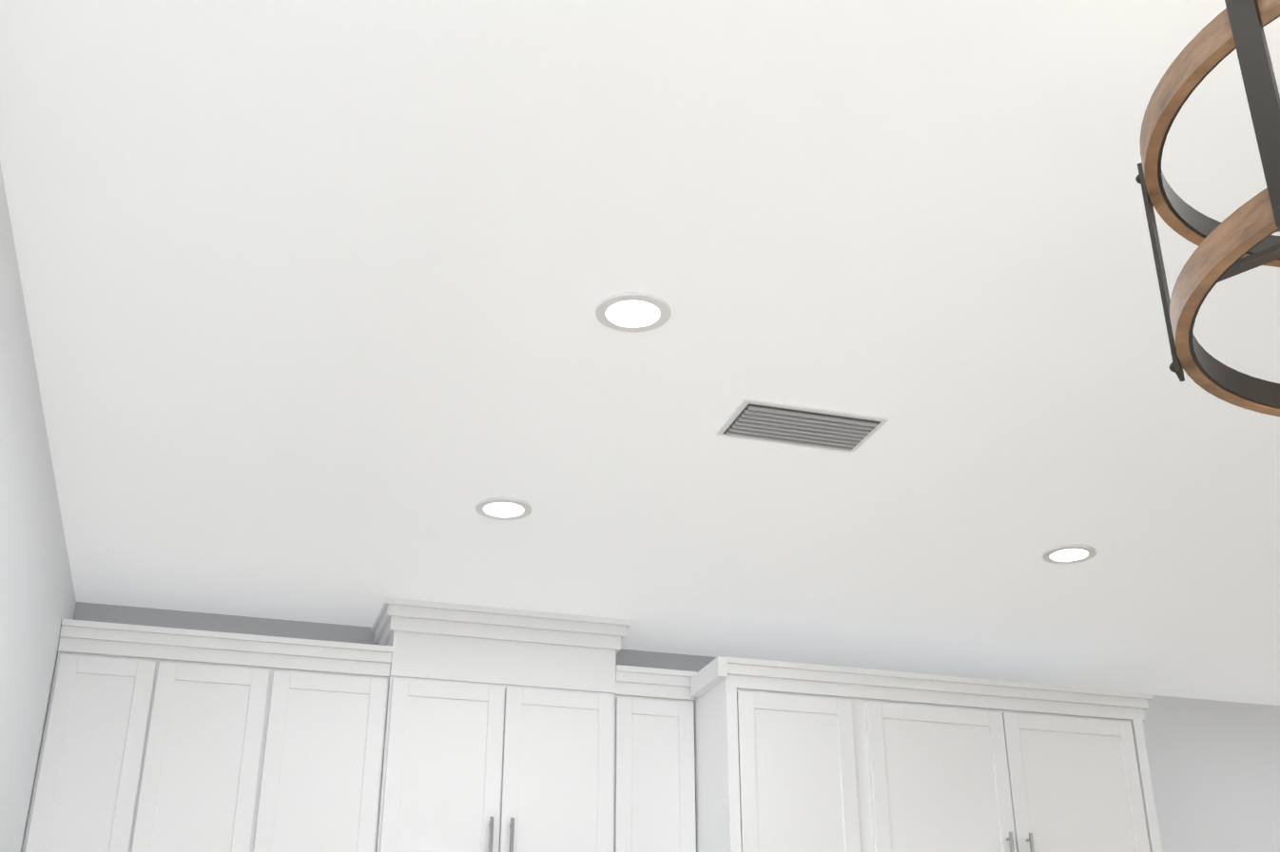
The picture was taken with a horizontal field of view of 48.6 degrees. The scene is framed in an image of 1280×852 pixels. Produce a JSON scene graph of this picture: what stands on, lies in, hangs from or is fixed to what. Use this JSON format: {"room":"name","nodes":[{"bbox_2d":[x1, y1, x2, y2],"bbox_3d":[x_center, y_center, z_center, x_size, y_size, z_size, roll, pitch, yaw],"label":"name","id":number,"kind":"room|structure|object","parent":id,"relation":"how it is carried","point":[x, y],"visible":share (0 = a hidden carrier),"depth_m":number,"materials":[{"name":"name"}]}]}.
{"room":"kitchen","nodes":[
{"label":"kitchen","id":0,"kind":"room"},
{"bbox_2d":[0,161,76,851],"bbox_3d":[-0.979,0.399,1.192,0.120,2.900,7.550,7,-26,-15],"label":"wall","id":1,"kind":"structure","parent":0,"point":[37,600],"depth_m":3.74,"materials":[{"name":"paint"}]},
{"bbox_2d":[0,0,1279,705],"bbox_3d":[4.037,-0.394,3.263,10.610,0.300,7.790,7,-26,-15],"label":"ceiling","id":2,"kind":"structure","parent":0,"point":[316,291],"depth_m":3.24,"materials":[{"name":"paint"}]},
{"bbox_2d":[475,497,532,520],"bbox_3d":[-0.410,0.249,4.269,0.170,0.008,0.170,7,-26,-15],"label":"recessed light","id":3,"kind":"object","parent":2,"relation":"in","point":[503,508],"visible":1,"depth_m":4.26,"materials":[{"name":"paint"}]},
{"bbox_2d":[595,291,670,332],"bbox_3d":[-0.016,-0.256,3.196,0.170,0.008,0.170,7,-26,-15],"label":"recessed light","id":4,"kind":"object","parent":2,"relation":"in","point":[633,312],"visible":1,"depth_m":3.19,"materials":[{"name":"paint"}]},
{"bbox_2d":[716,398,888,452],"bbox_3d":[0.426,0.006,3.742,0.400,0.013,0.220,7,-26,-15],"label":"ceiling vent","id":5,"kind":"object","parent":2,"relation":"in","point":[768,421],"visible":1,"depth_m":3.72,"materials":[{"name":"metal"}]},
{"bbox_2d":[1042,543,1096,563],"bbox_3d":[1.402,0.419,4.630,0.170,0.008,0.170,7,-26,-15],"label":"recessed light","id":6,"kind":"object","parent":2,"relation":"in","point":[1070,553],"visible":0.98,"depth_m":4.63,"materials":[{"name":"paint"}]},
{"bbox_2d":[1135,0,1279,416],"bbox_3d":[1.000,-0.488,1.811,0.724,0.764,0.710,7,-26,-15],"label":"chandelier","id":7,"kind":"object","parent":2,"relation":"hanging from","point":[1241,239],"visible":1,"depth_m":1.68,"materials":[{"name":"brown wood"}]},
{"bbox_2d":[82,601,1279,851],"bbox_3d":[2.913,2.615,5.899,10.610,2.900,0.120,7,-26,-15],"label":"wall","id":8,"kind":"structure","parent":0,"point":[1214,767],"depth_m":6.21,"materials":[{"name":"paint"}]},
{"bbox_2d":[21,619,166,851],"bbox_3d":[-1.820,1.315,4.633,0.318,1.286,0.353,7,-26,-15],"label":"upper cabinet","id":9,"kind":"object","parent":8,"relation":"attached to","point":[92,766],"depth_m":4.62,"materials":[{"name":"paint"}]},
{"bbox_2d":[135,627,280,851],"bbox_3d":[-1.489,1.358,4.724,0.374,1.286,0.353,7,-26,-15],"label":"upper cabinet","id":10,"kind":"object","parent":8,"relation":"attached to","point":[203,783],"depth_m":4.72,"materials":[{"name":"paint"}]},
{"bbox_2d":[257,637,398,851],"bbox_3d":[-1.117,1.407,4.828,0.405,1.286,0.353,7,-26,-15],"label":"upper cabinet","id":11,"kind":"object","parent":8,"relation":"attached to","point":[327,764],"depth_m":4.82,"materials":[{"name":"paint"}]},
{"bbox_2d":[379,612,622,851],"bbox_3d":[-0.530,1.197,5.128,0.821,0.869,0.348,7,-26,-15],"label":"upper cabinet","id":12,"kind":"object","parent":8,"relation":"attached to","point":[429,727],"depth_m":5.00,"materials":[{"name":"paint"}]},
{"bbox_2d":[611,664,697,851],"bbox_3d":[0.013,1.554,5.141,0.312,1.286,0.353,7,-26,-15],"label":"upper cabinet","id":13,"kind":"object","parent":8,"relation":"attached to","point":[653,764],"depth_m":5.14,"materials":[{"name":"paint"}]},
{"bbox_3d":[4.036,2.411,1.943,10.610,0.100,7.790,7,-26,-15],"label":"floor","id":14,"kind":"structure","parent":0,"visible":0},
{"bbox_2d":[690,656,876,851],"bbox_3d":[0.457,2.207,4.799,0.512,2.700,0.673,7,-26,-15],"label":"tall cabinet","id":15,"kind":"object","parent":14,"relation":"on","point":[794,757],"depth_m":4.98,"materials":[{"name":"paint"}]},
{"bbox_2d":[865,668,1162,851],"bbox_3d":[1.292,2.316,5.030,1.235,2.700,0.673,7,-26,-15],"label":"tall cabinet","id":16,"kind":"object","parent":14,"relation":"on","point":[960,764],"depth_m":5.20,"materials":[{"name":"paint"}]}
]}

